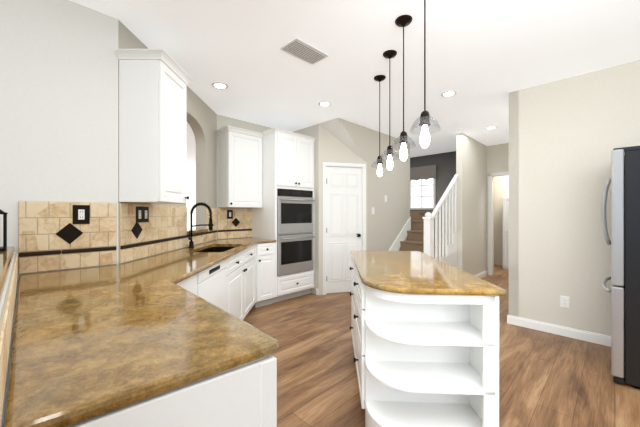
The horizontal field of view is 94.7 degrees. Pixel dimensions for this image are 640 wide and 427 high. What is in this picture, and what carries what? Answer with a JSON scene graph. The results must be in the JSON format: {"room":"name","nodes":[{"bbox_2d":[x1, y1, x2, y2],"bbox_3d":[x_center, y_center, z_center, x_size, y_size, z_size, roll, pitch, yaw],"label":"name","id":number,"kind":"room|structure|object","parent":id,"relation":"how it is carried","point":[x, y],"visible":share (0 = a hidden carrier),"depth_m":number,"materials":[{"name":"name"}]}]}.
{"room":"kitchen","nodes":[
{"label":"kitchen","id":0,"kind":"room"},
{"bbox_2d":[0,0,639,335],"bbox_3d":[0.029,-0.065,4.000,11.257,2.700,10.000,0,0,0],"label":"wall","id":1,"kind":"structure","parent":0,"point":[59,100],"depth_m":3.01,"materials":[{"name":"paint"}]},
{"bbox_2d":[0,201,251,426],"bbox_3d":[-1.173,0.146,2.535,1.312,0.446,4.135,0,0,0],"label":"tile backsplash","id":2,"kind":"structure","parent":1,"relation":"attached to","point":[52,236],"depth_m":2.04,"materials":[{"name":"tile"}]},
{"bbox_2d":[73,205,89,223],"bbox_3d":[-1.609,0.007,1.989,0.090,0.128,0.009,0,0,-45],"label":"outlet","id":3,"kind":"object","parent":2,"relation":"attached to","point":[81,214],"visible":1,"depth_m":1.99,"materials":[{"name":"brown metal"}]},
{"bbox_2d":[136,206,148,222],"bbox_3d":[-1.454,0.008,2.420,0.009,0.128,0.170,0,0,0],"label":"outlet","id":4,"kind":"object","parent":2,"relation":"attached to","point":[142,214],"visible":1,"depth_m":2.42,"materials":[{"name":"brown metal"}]},
{"bbox_2d":[115,49,192,203],"bbox_3d":[-1.296,-0.632,2.365,0.345,1.095,0.503,0,0,0],"label":"upper cabinet","id":5,"kind":"object","parent":1,"relation":"attached to","point":[153,83],"visible":1,"depth_m":2.15,"materials":[{"name":"white wood"}]},
{"bbox_2d":[187,229,207,234],"bbox_3d":[-1.532,0.214,3.520,0.185,0.039,0.556,0,0,0],"label":"cap","id":6,"kind":"object","parent":1,"relation":"on","point":[194,231],"visible":0.48,"depth_m":3.53,"materials":[{"name":"beige stone"}]},
{"bbox_2d":[227,210,232,218],"bbox_3d":[-1.320,0.013,4.328,0.009,0.128,0.090,0,0,45],"label":"outlet","id":7,"kind":"object","parent":1,"relation":"attached to","point":[229,214],"depth_m":4.32,"materials":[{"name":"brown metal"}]},
{"bbox_2d":[216,125,263,207],"bbox_3d":[-1.154,-0.632,4.269,0.345,1.095,0.586,0,0,45],"label":"upper cabinet","id":8,"kind":"object","parent":1,"relation":"attached to","point":[239,167],"visible":1,"depth_m":4.15,"materials":[{"name":"white wood"}]},
{"bbox_2d":[326,166,361,292],"bbox_3d":[0.389,0.262,4.785,0.594,2.022,0.202,0,0,0],"label":"pantry door","id":9,"kind":"structure","parent":1,"relation":"in","point":[343,212],"depth_m":4.76,"materials":[{"name":"white wood"}]},
{"bbox_2d":[323,162,365,294],"bbox_3d":[0.386,0.236,4.799,0.736,2.098,0.118,0,0,-15],"label":"door frame","id":10,"kind":"structure","parent":1,"relation":"attached to","point":[351,165],"depth_m":4.71,"materials":[{"name":"white wood"}]},
{"bbox_2d":[410,165,436,209],"bbox_3d":[2.485,-0.620,7.223,0.740,1.050,0.069,0,0,45],"label":"window","id":11,"kind":"structure","parent":1,"relation":"in","point":[423,187],"depth_m":7.20,"materials":[{"name":"glass"}]},
{"bbox_2d":[475,171,508,276],"bbox_3d":[3.340,0.220,5.831,1.684,2.130,0.690,0,0,0],"label":"door frame","id":12,"kind":"structure","parent":1,"relation":"attached to","point":[482,274],"depth_m":6.12,"materials":[{"name":"white wood"}]},
{"bbox_2d":[507,315,610,346],"bbox_3d":[2.960,1.235,2.687,1.543,0.100,1.543,0,0,0],"label":"baseboard","id":13,"kind":"structure","parent":1,"relation":"attached to","point":[596,338],"depth_m":3.10,"materials":[{"name":"white wood"}]},
{"bbox_2d":[560,296,569,307],"bbox_3d":[2.563,0.925,3.086,0.075,0.118,0.009,0,0,45],"label":"outlet","id":14,"kind":"object","parent":1,"relation":"attached to","point":[565,301],"visible":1,"depth_m":3.08,"materials":[{"name":"white plastic"}]},
{"bbox_2d":[70,0,639,166],"bbox_3d":[-0.500,-1.465,3.000,13.000,0.100,13.000,0,0,0],"label":"ceiling","id":15,"kind":"structure","parent":0,"point":[484,58],"depth_m":2.61,"materials":[{"name":"paint"}]},
{"bbox_2d":[211,82,227,88],"bbox_3d":[-1.105,-1.411,3.260,0.180,0.008,0.180,0,0,0],"label":"recessed light","id":16,"kind":"object","parent":15,"relation":"in","point":[219,85],"visible":0.98,"depth_m":3.25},
{"bbox_2d":[280,37,328,64],"bbox_3d":[-0.131,-1.406,2.577,0.220,0.017,0.380,0,0,45],"label":"ceiling vent","id":17,"kind":"object","parent":15,"relation":"in","point":[303,50],"visible":1,"depth_m":2.55,"materials":[{"name":"white metal"}]},
{"bbox_2d":[318,101,331,106],"bbox_3d":[0.064,-1.411,3.800,0.180,0.008,0.180,0,0,0],"label":"recessed light","id":18,"kind":"object","parent":15,"relation":"in","point":[324,103],"visible":1,"depth_m":3.78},
{"bbox_2d":[372,75,386,176],"bbox_3d":[0.622,-0.898,3.070,0.176,1.032,0.176,0,0,0],"label":"pendant light","id":19,"kind":"object","parent":15,"relation":"hanging from","point":[379,78],"visible":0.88,"depth_m":3.06,"materials":[{"name":"brown metal"}]},
{"bbox_2d":[380,50,399,169],"bbox_3d":[0.618,-0.898,2.610,0.176,1.032,0.176,0,0,0],"label":"pendant light","id":20,"kind":"object","parent":15,"relation":"hanging from","point":[389,54],"visible":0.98,"depth_m":2.60,"materials":[{"name":"brown metal"}]},
{"bbox_2d":[391,15,415,160],"bbox_3d":[0.612,-0.898,2.160,0.176,1.032,0.176,0,0,0],"label":"pendant light","id":21,"kind":"object","parent":15,"relation":"hanging from","point":[403,21],"visible":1,"depth_m":2.14,"materials":[{"name":"brown metal"}]},
{"bbox_2d":[409,0,440,147],"bbox_3d":[0.615,-0.898,1.730,0.176,1.032,0.176,0,0,0],"label":"pendant light","id":22,"kind":"object","parent":15,"relation":"hanging from","point":[425,119],"visible":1,"depth_m":1.72,"materials":[{"name":"clear glass"}]},
{"bbox_2d":[441,90,456,96],"bbox_3d":[1.520,-1.411,3.480,0.180,0.008,0.180,0,0,0],"label":"recessed light","id":23,"kind":"object","parent":15,"relation":"in","point":[448,93],"visible":0.98,"depth_m":3.46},
{"bbox_2d":[243,265,639,426],"bbox_3d":[-0.500,1.335,3.000,13.000,0.100,13.000,0,0,0],"label":"floor","id":24,"kind":"structure","parent":0,"point":[546,379],"depth_m":2.37,"materials":[{"name":"brown wood"}]},
{"bbox_2d":[0,252,15,316],"bbox_3d":[-1.120,0.760,0.972,2.159,1.050,0.130,0,0,45],"label":"wall","id":25,"kind":"structure","parent":24,"relation":"on","point":[4,291],"depth_m":0.94,"materials":[{"name":"paint"}]},
{"bbox_2d":[0,246,14,301],"bbox_3d":[-1.189,0.214,0.875,2.160,0.039,0.356,0,0,45],"label":"bar","id":26,"kind":"object","parent":25,"relation":"on","point":[6,256],"visible":0.91,"depth_m":1.15,"materials":[{"name":"beige stone"}]},
{"bbox_2d":[0,209,7,250],"bbox_3d":[-1.715,0.048,1.538,0.116,0.293,0.116,0,0,45],"label":"lantern","id":27,"kind":"object","parent":26,"relation":"on","point":[4,248],"visible":1,"depth_m":1.53,"materials":[{"name":"black metal"}]},
{"bbox_2d":[1,266,276,426],"bbox_3d":[-0.979,0.845,1.328,1.714,0.880,1.642,0,0,0],"label":"base cabinet","id":28,"kind":"object","parent":24,"relation":"on","point":[244,395],"depth_m":0.76,"materials":[{"name":"white wood"}]},
{"bbox_2d":[3,237,277,426],"bbox_3d":[-0.972,0.480,2.544,1.700,0.218,4.098,0,0,0],"label":"countertop","id":29,"kind":"structure","parent":28,"relation":"on","point":[87,343],"depth_m":0.88,"materials":[{"name":"brown stone"}]},
{"bbox_2d":[188,202,212,247],"bbox_3d":[-1.291,0.123,3.170,0.268,0.493,0.120,0,0,0],"label":"faucet","id":30,"kind":"object","parent":29,"relation":"on","point":[191,242],"visible":1,"depth_m":3.19,"materials":[{"name":"metal"}]},
{"bbox_2d":[197,259,226,310],"bbox_3d":[-1.137,0.847,2.365,0.606,0.876,0.626,0,0,0],"label":"dishwasher","id":31,"kind":"object","parent":24,"relation":"on","point":[212,284],"visible":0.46,"depth_m":2.36,"materials":[{"name":"white metal"}]},
{"bbox_2d":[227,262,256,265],"bbox_3d":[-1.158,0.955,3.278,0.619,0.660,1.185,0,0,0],"label":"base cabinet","id":32,"kind":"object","parent":24,"relation":"on","point":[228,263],"depth_m":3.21,"materials":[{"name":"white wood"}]},
{"bbox_2d":[249,242,275,265],"bbox_3d":[-0.759,0.845,4.204,0.271,0.880,0.791,0,0,0],"label":"base cabinet","id":33,"kind":"object","parent":24,"relation":"on","point":[264,254],"depth_m":4.01,"materials":[{"name":"white wood"}]},
{"bbox_2d":[252,127,315,302],"bbox_3d":[-0.563,0.043,4.613,0.696,2.485,0.807,0,0,45],"label":"tall cabinet","id":34,"kind":"object","parent":24,"relation":"on","point":[283,216],"visible":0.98,"depth_m":4.36,"materials":[{"name":"white wood"}]},
{"bbox_2d":[350,260,485,415],"bbox_3d":[0.597,0.845,2.056,0.727,0.880,0.643,0,0,0],"label":"base cabinet","id":35,"kind":"object","parent":24,"relation":"on","point":[426,360],"depth_m":1.72,"materials":[{"name":"white wood"}]},
{"bbox_2d":[350,251,506,295],"bbox_3d":[0.615,0.387,2.191,0.752,0.031,1.531,0,0,0],"label":"countertop","id":36,"kind":"structure","parent":35,"relation":"on","point":[411,272],"depth_m":1.74,"materials":[{"name":"brown stone"}]},
{"bbox_2d":[389,174,457,267],"bbox_3d":[2.158,0.293,6.206,2.605,1.983,3.848,0,0,0],"label":"staircase","id":37,"kind":"structure","parent":24,"relation":"on","point":[434,233],"depth_m":5.07,"materials":[{"name":"wood"}]},
{"bbox_2d":[362,404,493,426],"bbox_3d":[0.575,1.203,1.612,0.611,0.165,0.311,0,0,0],"label":"shelf","id":38,"kind":"object","parent":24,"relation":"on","point":[376,415],"depth_m":1.64,"materials":[{"name":"white wood"}]},
{"bbox_2d":[503,197,508,268],"bbox_3d":[4.770,0.455,6.608,1.100,1.660,0.506,0,0,45],"label":"door","id":39,"kind":"structure","parent":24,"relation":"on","point":[505,232],"depth_m":6.80,"materials":[{"name":"white wood"}]},
{"bbox_2d":[602,146,639,388],"bbox_3d":[2.746,0.397,2.281,0.822,1.777,0.850,0,0,45],"label":"refrigerator","id":40,"kind":"object","parent":24,"relation":"on","point":[624,241],"visible":1,"depth_m":2.19,"materials":[{"name":"silver metal"}]}
]}

